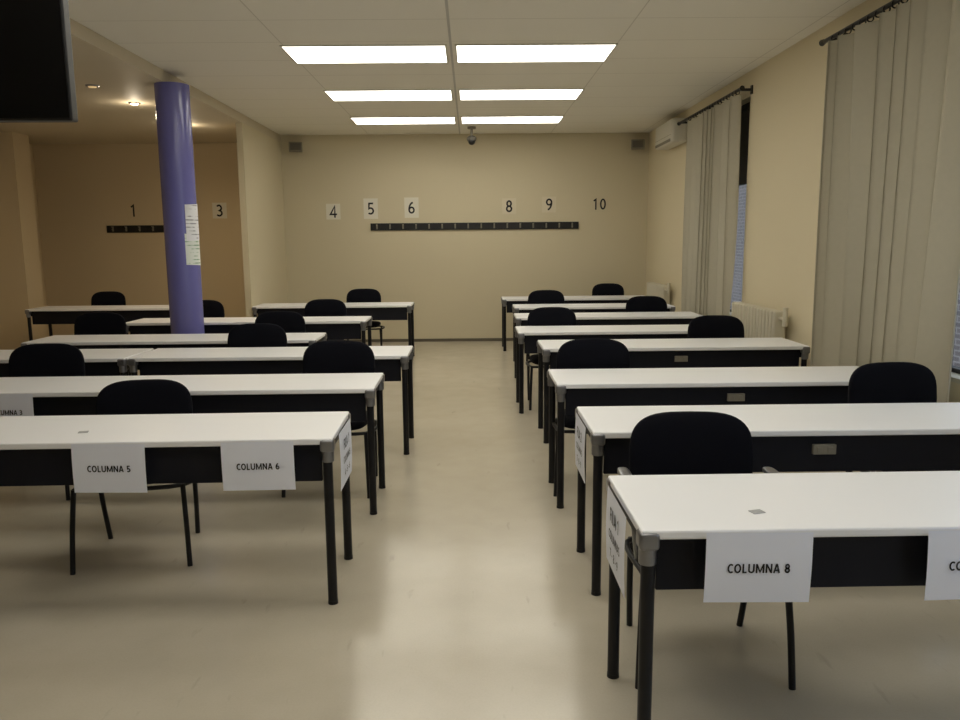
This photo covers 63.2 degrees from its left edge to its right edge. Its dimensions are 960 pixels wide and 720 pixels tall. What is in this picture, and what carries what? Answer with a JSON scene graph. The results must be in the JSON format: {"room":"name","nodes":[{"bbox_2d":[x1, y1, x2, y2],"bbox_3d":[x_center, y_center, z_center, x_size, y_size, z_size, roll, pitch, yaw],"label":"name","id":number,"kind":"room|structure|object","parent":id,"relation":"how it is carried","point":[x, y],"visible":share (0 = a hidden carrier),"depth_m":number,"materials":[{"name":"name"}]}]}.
{"room":"classroom","nodes":[
{"label":"classroom","id":0,"kind":"room"},
{"bbox_2d":[0,131,48,349],"bbox_3d":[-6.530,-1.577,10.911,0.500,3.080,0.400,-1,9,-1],"label":"wall","id":1,"kind":"structure","parent":0,"point":[21,287],"depth_m":10.79,"materials":[{"name":"paint"}]},
{"bbox_2d":[0,18,280,144],"bbox_3d":[-4.942,-2.362,4.993,3.970,0.230,14.300,-1,9,-1],"label":"ceiling","id":2,"kind":"structure","parent":0,"point":[105,114],"depth_m":8.80,"materials":[{"name":"white paint"}]},
{"bbox_2d":[85,84,98,87],"bbox_3d":[-3.725,-2.629,7.496,0.130,0.018,0.130,-1,9,-1],"label":"recessed light","id":3,"kind":"object","parent":2,"relation":"in","point":[86,85],"visible":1,"depth_m":7.46,"materials":[{"name":"grey metal"}]},
{"bbox_2d":[128,102,140,104],"bbox_3d":[-3.736,-2.772,8.435,0.130,0.018,0.130,-1,9,-1],"label":"recessed light","id":4,"kind":"object","parent":2,"relation":"in","point":[131,103],"visible":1,"depth_m":8.40,"materials":[{"name":"grey metal"}]},
{"bbox_2d":[236,122,287,316],"bbox_3d":[-3.052,-1.639,11.120,0.080,3.080,2.050,-1,9,-1],"label":"wall partition","id":5,"kind":"structure","parent":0,"point":[259,156],"depth_m":10.74,"materials":[{"name":"paint"}]},
{"bbox_2d":[32,133,648,339],"bbox_3d":[-2.071,-1.873,12.234,9.850,3.190,0.200,-1,9,-1],"label":"wall","id":6,"kind":"structure","parent":0,"point":[456,281],"depth_m":12.10,"materials":[{"name":"paint"}]},
{"bbox_2d":[125,203,140,218],"bbox_3d":[-5.349,-2.303,12.022,0.220,0.240,0.006,-1,9,-1],"label":"paper sign","id":7,"kind":"object","parent":6,"relation":"attached to","point":[132,209],"visible":1,"depth_m":12.02,"materials":[{"name":"paper"}]},
{"bbox_2d":[106,225,163,232],"bbox_3d":[-5.256,-2.022,12.033,1.020,0.110,0.077,-1,9,-1],"label":"coat rack","id":8,"kind":"object","parent":6,"relation":"attached to","point":[125,228],"visible":0.75,"depth_m":12.05,"materials":[{"name":"black plastic"}]},
{"bbox_2d":[212,203,226,218],"bbox_3d":[-4.019,-2.306,12.037,0.220,0.240,0.006,-1,9,-1],"label":"paper sign","id":9,"kind":"object","parent":6,"relation":"attached to","point":[219,210],"visible":1,"depth_m":12.04,"materials":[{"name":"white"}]},
{"bbox_2d":[288,142,301,151],"bbox_3d":[-2.796,-3.225,11.824,0.200,0.140,0.202,-2,9,-12],"label":"speaker","id":10,"kind":"object","parent":6,"relation":"attached to","point":[293,146],"visible":1,"depth_m":11.73},
{"bbox_2d":[290,143,300,149],"bbox_3d":[-2.775,-3.211,11.730,0.160,0.100,0.008,-2,9,-12],"label":"grille","id":11,"kind":"object","parent":10,"relation":"attached to","point":[293,146],"depth_m":11.73,"materials":[{"name":"plastic"}]},
{"bbox_2d":[326,204,340,219],"bbox_3d":[-2.269,-2.295,12.060,0.220,0.240,0.006,-1,9,-1],"label":"paper sign","id":12,"kind":"object","parent":6,"relation":"attached to","point":[332,210],"visible":1,"depth_m":12.06,"materials":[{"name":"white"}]},
{"bbox_2d":[363,198,377,218],"bbox_3d":[-1.689,-2.340,12.060,0.220,0.310,0.006,-1,9,-1],"label":"paper sign","id":13,"kind":"object","parent":6,"relation":"attached to","point":[370,204],"visible":1,"depth_m":12.06,"materials":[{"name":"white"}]},
{"bbox_2d":[404,197,418,217],"bbox_3d":[-1.059,-2.357,12.065,0.220,0.310,0.006,-1,9,-1],"label":"paper sign","id":14,"kind":"object","parent":6,"relation":"attached to","point":[411,204],"visible":1,"depth_m":12.06,"materials":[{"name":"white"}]},
{"bbox_2d":[345,338,512,341],"bbox_3d":[-0.197,-0.322,12.386,5.630,0.045,0.012,-1,9,-1],"label":"baseboard","id":15,"kind":"structure","parent":6,"relation":"attached to","point":[448,339],"depth_m":12.37,"materials":[{"name":"beige"}]},
{"bbox_2d":[445,0,459,133],"bbox_3d":[-0.227,-2.404,5.043,0.020,0.004,13.900,-1,9,-1],"label":"trim","id":16,"kind":"structure","parent":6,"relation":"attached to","point":[446,1],"depth_m":6.81,"materials":[{"name":"metal"}]},
{"bbox_2d":[370,222,578,230],"bbox_3d":[-0.082,-2.075,12.087,3.230,0.110,0.077,-1,9,-1],"label":"coat rack","id":17,"kind":"object","parent":6,"relation":"attached to","point":[479,225],"visible":1,"depth_m":12.10,"materials":[{"name":"black plastic"}]},
{"bbox_2d":[502,198,515,213],"bbox_3d":[0.451,-2.382,12.079,0.220,0.240,0.006,-1,9,-1],"label":"paper sign","id":18,"kind":"object","parent":6,"relation":"attached to","point":[508,204],"visible":1,"depth_m":12.08,"materials":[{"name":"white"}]},
{"bbox_2d":[542,197,555,211],"bbox_3d":[1.070,-2.408,12.082,0.220,0.240,0.006,-1,9,-1],"label":"paper sign","id":19,"kind":"object","parent":6,"relation":"attached to","point":[548,203],"visible":1,"depth_m":12.08,"materials":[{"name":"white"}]},
{"bbox_2d":[590,196,607,211],"bbox_3d":[1.850,-2.416,12.091,0.280,0.240,0.006,-1,9,-1],"label":"paper sign","id":20,"kind":"object","parent":6,"relation":"attached to","point":[597,203],"visible":1,"depth_m":12.09,"materials":[{"name":"paper"}]},
{"bbox_2d":[631,139,644,149],"bbox_3d":[2.404,-3.279,11.878,0.200,0.140,0.202,1,9,11],"label":"speaker","id":21,"kind":"object","parent":6,"relation":"attached to","point":[636,144],"visible":1,"depth_m":11.78},
{"bbox_2d":[632,140,642,146],"bbox_3d":[2.385,-3.264,11.784,0.160,0.100,0.008,1,9,11],"label":"grille","id":22,"kind":"object","parent":21,"relation":"attached to","point":[635,143],"depth_m":11.78,"materials":[{"name":"plastic"}]},
{"bbox_2d":[68,0,865,134],"bbox_3d":[-0.018,-2.467,5.036,5.880,0.120,14.300,-1,9,-1],"label":"ceiling","id":23,"kind":"structure","parent":0,"point":[669,56],"depth_m":6.61,"materials":[{"name":"tile"}]},
{"bbox_2d":[0,0,77,122],"bbox_3d":[-1.981,-1.381,2.487,1.320,1.225,0.180,-1,9,-2],"label":"television","id":24,"kind":"object","parent":23,"relation":"hanging from","point":[37,79],"visible":1,"depth_m":2.48,"materials":[{"name":"black plastic"}]},
{"bbox_2d":[279,44,448,63],"bbox_3d":[-0.975,-2.662,6.796,1.385,0.010,0.640,-1,9,-1],"label":"recessed light","id":25,"kind":"object","parent":23,"relation":"in","point":[409,53],"visible":1,"depth_m":6.76,"materials":[{"name":"white plastic"}]},
{"bbox_2d":[323,89,452,100],"bbox_3d":[-0.998,-2.952,8.703,1.385,0.010,0.620,-1,9,-1],"label":"recessed light","id":26,"kind":"object","parent":23,"relation":"in","point":[408,94],"visible":1,"depth_m":8.67,"materials":[{"name":"white plastic"}]},
{"bbox_2d":[350,116,455,124],"bbox_3d":[-1.020,-3.229,10.522,1.385,0.010,0.600,-1,9,-1],"label":"recessed light","id":27,"kind":"object","parent":23,"relation":"in","point":[436,119],"visible":1,"depth_m":10.49,"materials":[{"name":"white plastic"}]},
{"bbox_2d":[467,126,476,144],"bbox_3d":[-0.119,-3.215,11.193,0.140,0.257,0.140,-1,9,-1],"label":"security camera","id":28,"kind":"object","parent":23,"relation":"attached to","point":[471,139],"visible":1,"depth_m":11.15,"materials":[{"name":"grey plastic"}]},
{"bbox_2d":[461,116,563,123],"bbox_3d":[0.422,-3.244,10.537,1.360,0.010,0.600,-1,9,-1],"label":"recessed light","id":29,"kind":"object","parent":23,"relation":"in","point":[464,119],"visible":1,"depth_m":10.50,"materials":[{"name":"white plastic"}]},
{"bbox_2d":[458,88,583,99],"bbox_3d":[0.444,-2.967,8.718,1.360,0.010,0.620,-1,9,-1],"label":"recessed light","id":30,"kind":"object","parent":23,"relation":"in","point":[557,93],"visible":1,"depth_m":8.69,"materials":[{"name":"white plastic"}]},
{"bbox_2d":[455,43,617,62],"bbox_3d":[0.467,-2.676,6.811,1.360,0.010,0.640,-1,9,-1],"label":"recessed light","id":31,"kind":"object","parent":23,"relation":"in","point":[573,52],"visible":1,"depth_m":6.78,"materials":[{"name":"white plastic"}]},
{"bbox_2d":[0,341,959,719],"bbox_3d":[-1.974,0.815,5.513,9.850,0.100,14.300,-1,9,-1],"label":"floor","id":32,"kind":"structure","parent":0,"point":[466,595],"depth_m":3.33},
{"bbox_2d":[8,343,84,499],"bbox_3d":[-2.840,0.383,5.013,0.584,0.927,0.526,-1,9,-4],"label":"chair","id":33,"kind":"object","parent":32,"relation":"on","point":[45,359],"visible":0.3,"depth_m":5.15,"materials":[{"name":"black fabric"}]},
{"bbox_2d":[0,348,153,376],"bbox_3d":[-3.599,0.328,5.986,2.034,0.750,0.554,-1,9,-1],"label":"desk","id":34,"kind":"object","parent":32,"relation":"on","point":[98,362],"visible":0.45,"depth_m":5.73,"materials":[{"name":"white laminate"}]},
{"bbox_2d":[25,305,169,340],"bbox_3d":[-4.861,-0.332,10.382,2.014,0.750,0.554,-1,9,-1],"label":"desk","id":35,"kind":"object","parent":32,"relation":"on","point":[49,315],"visible":0.5,"depth_m":10.12,"materials":[{"name":"white laminate"}]},
{"bbox_2d":[74,312,128,375],"bbox_3d":[-3.618,0.035,7.338,0.584,0.927,0.526,-1,9,-4],"label":"chair","id":36,"kind":"object","parent":32,"relation":"on","point":[97,323],"visible":0.32,"depth_m":7.47,"materials":[{"name":"black fabric"}]},
{"bbox_2d":[91,291,125,305],"bbox_3d":[-5.155,-0.462,10.682,0.584,0.927,0.526,0,9,2],"label":"chair","id":37,"kind":"object","parent":32,"relation":"on","point":[105,297],"visible":0.3,"depth_m":10.82,"materials":[{"name":"black fabric"}]},
{"bbox_2d":[69,379,199,574],"bbox_3d":[-1.731,0.563,3.982,0.584,0.862,0.526,-2,9,-9],"label":"chair","id":38,"kind":"object","parent":32,"relation":"on","point":[144,396],"visible":0.36,"depth_m":4.11,"materials":[{"name":"black fabric"}]},
{"bbox_2d":[21,333,326,348],"bbox_3d":[-2.656,0.170,6.964,2.504,0.750,0.554,-1,9,-1],"label":"desk","id":39,"kind":"object","parent":32,"relation":"on","point":[126,341],"visible":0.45,"depth_m":6.70,"materials":[{"name":"white laminate"}]},
{"bbox_2d":[0,411,352,604],"bbox_3d":[-1.650,0.675,3.594,2.054,0.750,0.554,-1,9,-2],"label":"desk","id":40,"kind":"object","parent":32,"relation":"on","point":[179,448],"visible":0.85,"depth_m":3.36,"materials":[{"name":"white laminate"}]},
{"bbox_2d":[71,444,147,492],"bbox_3d":[-1.554,0.456,3.269,0.305,0.210,0.006,0,9,-1],"label":"paper sign","id":41,"kind":"object","parent":40,"relation":"hanging from","point":[97,468],"visible":1,"depth_m":3.27,"materials":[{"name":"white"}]},
{"bbox_2d":[220,441,295,490],"bbox_3d":[-0.934,0.448,3.285,0.305,0.210,0.006,-1,9,-1],"label":"paper sign","id":42,"kind":"object","parent":40,"relation":"hanging from","point":[245,465],"visible":1,"depth_m":3.28,"materials":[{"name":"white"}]},
{"bbox_2d":[339,419,351,490],"bbox_3d":[-0.612,0.427,3.568,0.006,0.260,0.320,-1,9,-1],"label":"paper sign","id":43,"kind":"object","parent":40,"relation":"attached to","point":[345,440],"visible":1,"depth_m":3.55,"materials":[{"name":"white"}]},
{"bbox_2d":[154,82,204,333],"bbox_3d":[-2.952,-1.123,7.735,0.334,3.080,0.334,-1,9,-1],"label":"column","id":44,"kind":"structure","parent":32,"relation":"on","point":[172,99],"depth_m":7.54,"materials":[{"name":"paint"}]},
{"bbox_2d":[185,204,198,240],"bbox_3d":[-2.812,-1.351,7.658,0.033,0.362,0.198,2,9,16],"label":"notice sheet","id":45,"kind":"object","parent":44,"relation":"attached to","point":[191,210],"visible":1,"depth_m":7.62,"materials":[{"name":"white paper"}]},
{"bbox_2d":[185,234,200,264],"bbox_3d":[-2.817,-1.087,7.684,0.033,0.312,0.196,3,9,22],"label":"notice sheet","id":46,"kind":"object","parent":44,"relation":"attached to","point":[192,247],"visible":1,"depth_m":7.65,"materials":[{"name":"white paper"}]},
{"bbox_2d":[0,373,385,514],"bbox_3d":[-1.899,0.506,4.718,2.604,0.750,0.554,-1,9,-1],"label":"desk","id":47,"kind":"object","parent":32,"relation":"on","point":[317,392],"visible":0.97,"depth_m":4.47,"materials":[{"name":"white laminate"}]},
{"bbox_2d":[0,394,33,415],"bbox_3d":[-2.663,0.295,4.386,0.305,0.210,0.006,0,9,-1],"label":"paper sign","id":48,"kind":"object","parent":47,"relation":"hanging from","point":[10,404],"visible":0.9,"depth_m":4.38,"materials":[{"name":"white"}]},
{"bbox_2d":[203,300,224,317],"bbox_3d":[-3.185,-0.203,8.874,0.584,0.927,0.526,-1,9,-1],"label":"chair","id":49,"kind":"object","parent":32,"relation":"on","point":[211,308],"visible":0.12,"depth_m":9.01,"materials":[{"name":"black fabric"}]},
{"bbox_2d":[126,316,371,375],"bbox_3d":[-2.484,-0.070,8.528,2.564,0.750,0.554,-1,9,-1],"label":"desk","id":50,"kind":"object","parent":32,"relation":"on","point":[336,327],"visible":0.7,"depth_m":8.27,"materials":[{"name":"white laminate"}]},
{"bbox_2d":[227,323,286,346],"bbox_3d":[-1.802,0.194,6.189,0.584,0.927,0.526,0,9,1],"label":"chair","id":51,"kind":"object","parent":32,"relation":"on","point":[250,334],"visible":0.19,"depth_m":6.32,"materials":[{"name":"black fabric"}]},
{"bbox_2d":[128,346,413,454],"bbox_3d":[-1.544,0.306,6.007,2.044,0.750,0.554,-1,9,-1],"label":"desk","id":52,"kind":"object","parent":32,"relation":"on","point":[389,360],"visible":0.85,"depth_m":5.74,"materials":[{"name":"white laminate"}]},
{"bbox_2d":[255,311,305,332],"bbox_3d":[-1.896,0.025,7.306,0.584,0.927,0.526,-1,9,-1],"label":"chair","id":53,"kind":"object","parent":32,"relation":"on","point":[291,322],"visible":0.19,"depth_m":7.44,"materials":[{"name":"black fabric"}]},
{"bbox_2d":[304,299,346,340],"bbox_3d":[-1.764,-0.210,8.840,0.584,0.927,0.526,-1,9,-1],"label":"chair","id":54,"kind":"object","parent":32,"relation":"on","point":[318,307],"visible":0.31,"depth_m":8.97,"materials":[{"name":"black fabric"}]},
{"bbox_2d":[282,340,377,498],"bbox_3d":[-0.937,0.363,5.031,0.584,0.927,0.526,0,9,3],"label":"chair","id":55,"kind":"object","parent":32,"relation":"on","point":[338,356],"visible":0.37,"depth_m":5.17,"materials":[{"name":"black fabric"}]},
{"bbox_2d":[252,302,414,355],"bbox_3d":[-1.938,-0.377,10.511,2.084,0.750,0.554,-1,9,-1],"label":"desk","id":56,"kind":"object","parent":32,"relation":"on","point":[377,310],"visible":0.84,"depth_m":10.25,"materials":[{"name":"white laminate"}]},
{"bbox_2d":[346,289,384,345],"bbox_3d":[-1.609,-0.511,10.799,0.584,0.927,0.526,-1,9,-3],"label":"chair","id":57,"kind":"object","parent":32,"relation":"on","point":[355,295],"visible":0.44,"depth_m":10.93,"materials":[{"name":"black fabric"}]},
{"bbox_2d":[526,290,564,360],"bbox_3d":[0.881,-0.434,10.152,0.584,0.927,0.526,0,9,1],"label":"chair","id":58,"kind":"object","parent":32,"relation":"on","point":[538,296],"visible":0.3,"depth_m":10.29,"materials":[{"name":"black fabric"}]},
{"bbox_2d":[525,307,576,409],"bbox_3d":[0.730,-0.028,7.502,0.584,0.927,0.526,-1,9,-4],"label":"chair","id":59,"kind":"object","parent":32,"relation":"on","point":[543,316],"visible":0.41,"depth_m":7.63,"materials":[{"name":"black fabric"}]},
{"bbox_2d":[501,295,644,350],"bbox_3d":[1.391,-0.547,11.435,2.144,0.750,0.554,-1,9,-1],"label":"desk","id":60,"kind":"object","parent":32,"relation":"on","point":[509,301],"visible":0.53,"depth_m":11.17,"materials":[{"name":"white laminate"}]},
{"bbox_2d":[552,339,629,496],"bbox_3d":[0.753,0.352,5.010,0.584,0.927,0.526,0,9,2],"label":"chair","id":61,"kind":"object","parent":32,"relation":"on","point":[577,353],"visible":0.26,"depth_m":5.14,"materials":[{"name":"black fabric"}]},
{"bbox_2d":[512,303,674,360],"bbox_3d":[1.428,-0.329,10.002,2.004,0.750,0.554,-1,9,-1],"label":"desk","id":62,"kind":"object","parent":32,"relation":"on","point":[591,307],"visible":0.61,"depth_m":9.73,"materials":[{"name":"white laminate"}]},
{"bbox_2d":[515,324,688,413],"bbox_3d":[1.367,0.071,7.382,2.049,0.750,0.554,-1,9,-1],"label":"desk","id":63,"kind":"object","parent":32,"relation":"on","point":[527,337],"visible":0.47,"depth_m":7.11,"materials":[{"name":"white laminate"}]},
{"bbox_2d":[513,312,702,377],"bbox_3d":[1.411,-0.136,8.736,2.049,0.750,0.554,-1,9,-1],"label":"desk","id":64,"kind":"object","parent":32,"relation":"on","point":[589,318],"visible":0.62,"depth_m":8.47,"materials":[{"name":"white laminate"}]},
{"bbox_2d":[592,283,623,295],"bbox_3d":[1.943,-0.663,11.597,0.584,0.927,0.526,-1,9,-1],"label":"chair","id":65,"kind":"object","parent":32,"relation":"on","point":[604,289],"visible":0.21,"depth_m":11.73,"materials":[{"name":"black fabric"}]},
{"bbox_2d":[626,296,666,311],"bbox_3d":[1.945,-0.252,8.898,0.584,0.927,0.526,-1,9,-1],"label":"chair","id":66,"kind":"object","parent":32,"relation":"on","point":[638,303],"visible":0.23,"depth_m":9.03,"materials":[{"name":"black fabric"}]},
{"bbox_2d":[537,338,809,443],"bbox_3d":[1.512,0.233,6.315,2.064,0.750,0.554,-1,9,-1],"label":"desk","id":67,"kind":"object","parent":32,"relation":"on","point":[684,352],"visible":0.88,"depth_m":6.06,"materials":[{"name":"white laminate"}]},
{"bbox_2d":[674,356,687,361],"bbox_3d":[1.558,-0.009,6.039,0.100,0.044,0.024,-1,9,-1],"label":"socket","id":68,"kind":"object","parent":67,"relation":"attached to","point":[676,358],"depth_m":6.03,"materials":[{"name":"grey plastic"}]},
{"bbox_2d":[547,366,858,508],"bbox_3d":[1.450,0.459,4.832,2.024,0.750,0.554,-1,9,-1],"label":"desk","id":69,"kind":"object","parent":32,"relation":"on","point":[571,389],"visible":0.59,"depth_m":4.57,"materials":[{"name":"white laminate"}]},
{"bbox_2d":[727,393,744,400],"bbox_3d":[1.495,0.218,4.556,0.100,0.044,0.024,-1,9,-1],"label":"socket","id":70,"kind":"object","parent":69,"relation":"attached to","point":[730,396],"depth_m":4.55,"materials":[{"name":"grey plastic"}]},
{"bbox_2d":[617,411,795,689],"bbox_3d":[0.833,0.682,2.937,0.608,0.897,0.526,0,9,1],"label":"chair","id":71,"kind":"object","parent":32,"relation":"on","point":[678,442],"visible":0.38,"depth_m":3.07,"materials":[{"name":"black fabric"}]},
{"bbox_2d":[687,315,743,337],"bbox_3d":[2.033,0.109,6.526,0.584,0.927,0.526,-1,9,-1],"label":"chair","id":72,"kind":"object","parent":32,"relation":"on","point":[708,326],"visible":0.24,"depth_m":6.66,"materials":[{"name":"black fabric"}]},
{"bbox_2d":[575,402,959,595],"bbox_3d":[1.498,0.632,3.695,2.034,0.750,0.554,-1,9,-1],"label":"desk","id":73,"kind":"object","parent":32,"relation":"on","point":[859,436],"visible":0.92,"depth_m":3.44,"materials":[{"name":"white laminate"}]},
{"bbox_2d":[575,413,585,482],"bbox_3d":[0.466,0.406,3.648,0.006,0.260,0.320,-1,9,-1],"label":"paper sign","id":74,"kind":"object","parent":73,"relation":"attached to","point":[580,429],"visible":1,"depth_m":3.63,"materials":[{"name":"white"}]},
{"bbox_2d":[812,444,835,454],"bbox_3d":[1.509,0.391,3.419,0.100,0.044,0.024,-1,9,-1],"label":"socket","id":75,"kind":"object","parent":73,"relation":"attached to","point":[817,449],"depth_m":3.41,"materials":[{"name":"grey plastic"}]},
{"bbox_2d":[606,471,959,719],"bbox_3d":[1.486,0.806,2.558,2.067,0.750,0.554,-1,9,-1],"label":"desk","id":76,"kind":"object","parent":32,"relation":"on","point":[870,529],"visible":0.93,"depth_m":2.32,"materials":[{"name":"white laminate"}]},
{"bbox_2d":[606,486,625,598],"bbox_3d":[0.436,0.578,2.521,0.006,0.260,0.320,-1,9,-1],"label":"paper sign","id":77,"kind":"object","parent":76,"relation":"attached to","point":[615,517],"visible":1,"depth_m":2.50,"materials":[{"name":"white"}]},
{"bbox_2d":[748,509,765,513],"bbox_3d":[0.840,0.460,2.366,0.040,0.002,0.030,-3,9,-18],"label":"sticker","id":78,"kind":"object","parent":76,"relation":"on","point":[757,511],"visible":1,"depth_m":2.37,"materials":[{"name":"white paper"}]},
{"bbox_2d":[703,532,813,601],"bbox_3d":[0.795,0.594,2.227,0.305,0.210,0.006,0,9,-1],"label":"paper sign","id":79,"kind":"object","parent":76,"relation":"hanging from","point":[739,567],"visible":1,"depth_m":2.23,"materials":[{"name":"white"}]},
{"bbox_2d":[924,530,959,599],"bbox_3d":[1.433,0.587,2.236,0.305,0.210,0.006,-2,9,0],"label":"paper sign","id":80,"kind":"object","parent":76,"relation":"hanging from","point":[943,563],"visible":1,"depth_m":2.23,"materials":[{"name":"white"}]},
{"bbox_2d":[847,362,959,471],"bbox_3d":[2.212,0.498,3.998,0.608,0.917,0.526,-1,9,-5],"label":"chair","id":81,"kind":"object","parent":32,"relation":"on","point":[879,382],"visible":0.22,"depth_m":4.13,"materials":[{"name":"black fabric"}]},
{"bbox_2d":[645,0,959,401],"bbox_3d":[2.813,-0.845,5.216,0.250,3.190,14.100,-1,9,-1],"label":"wall","id":82,"kind":"structure","parent":0,"point":[787,99],"depth_m":6.98,"materials":[{"name":"beige paint"}]},
{"bbox_2d":[647,282,669,304],"bbox_3d":[2.552,-0.792,11.082,0.140,0.660,1.112,-1,9,-1],"label":"radiator","id":83,"kind":"object","parent":82,"relation":"attached to","point":[653,288],"visible":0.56,"depth_m":10.80,"materials":[{"name":"white metal"}]},
{"bbox_2d":[655,118,687,149],"bbox_3d":[2.506,-2.961,10.251,0.216,0.300,0.900,-1,9,-1],"label":"air conditioner","id":84,"kind":"object","parent":82,"relation":"attached to","point":[669,135],"visible":0.91,"depth_m":9.91,"materials":[{"name":"white plastic"}]},
{"bbox_2d":[677,85,752,125],"bbox_3d":[2.555,-2.783,8.620,0.154,0.080,2.300,-1,9,-1],"label":"curtain rod","id":85,"kind":"object","parent":82,"relation":"attached to","point":[742,88],"visible":0.84,"depth_m":8.07,"materials":[{"name":"black metal"}]},
{"bbox_2d":[681,90,741,315],"bbox_3d":[2.517,-1.346,8.651,0.122,2.870,1.686,-1,9,-1],"label":"curtain","id":86,"kind":"object","parent":85,"relation":"hanging from","point":[711,195],"visible":0.78,"depth_m":8.43,"materials":[{"name":"fabric"}]},
{"bbox_2d":[729,102,749,315],"bbox_3d":[2.728,-1.635,8.711,0.170,2.200,1.850,-1,9,-1],"label":"window","id":87,"kind":"structure","parent":82,"relation":"in","point":[745,109],"depth_m":8.20,"materials":[{"name":"tinted glass"},{"name":"dark metal"}]},
{"bbox_2d":[731,302,788,337],"bbox_3d":[2.598,-0.208,7.252,0.140,0.660,1.262,-1,9,-1],"label":"radiator","id":88,"kind":"object","parent":82,"relation":"attached to","point":[758,321],"visible":0.48,"depth_m":7.05,"materials":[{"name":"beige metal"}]},
{"bbox_2d":[819,0,902,45],"bbox_3d":[2.611,-2.074,3.964,0.154,0.080,3.680,-1,9,-1],"label":"curtain rod","id":89,"kind":"object","parent":82,"relation":"attached to","point":[822,42],"visible":0.78,"depth_m":5.21,"materials":[{"name":"black metal"}]},
{"bbox_2d":[810,0,959,402],"bbox_3d":[2.564,-0.790,4.999,0.161,2.870,1.656,-1,9,-1],"label":"curtain","id":90,"kind":"object","parent":89,"relation":"hanging from","point":[887,264],"visible":0.76,"depth_m":4.82,"materials":[{"name":"fabric"}]},
{"bbox_2d":[951,325,959,383],"bbox_3d":[2.783,-0.931,4.090,0.170,2.200,3.100,-1,9,-1],"label":"window","id":91,"kind":"structure","parent":82,"relation":"in","point":[955,372],"depth_m":4.58,"materials":[{"name":"clear glass"}]},
{"label":"outside","id":92,"kind":"structure","parent":0,"visible":0},
{"bbox_2d":[730,185,959,366],"bbox_3d":[8.504,-1.089,13.086,0.300,7.200,34.000,-1,9,-1],"label":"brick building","id":93,"kind":"structure","parent":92,"point":[736,296],"depth_m":24.50,"materials":[{"name":"grey brick"}]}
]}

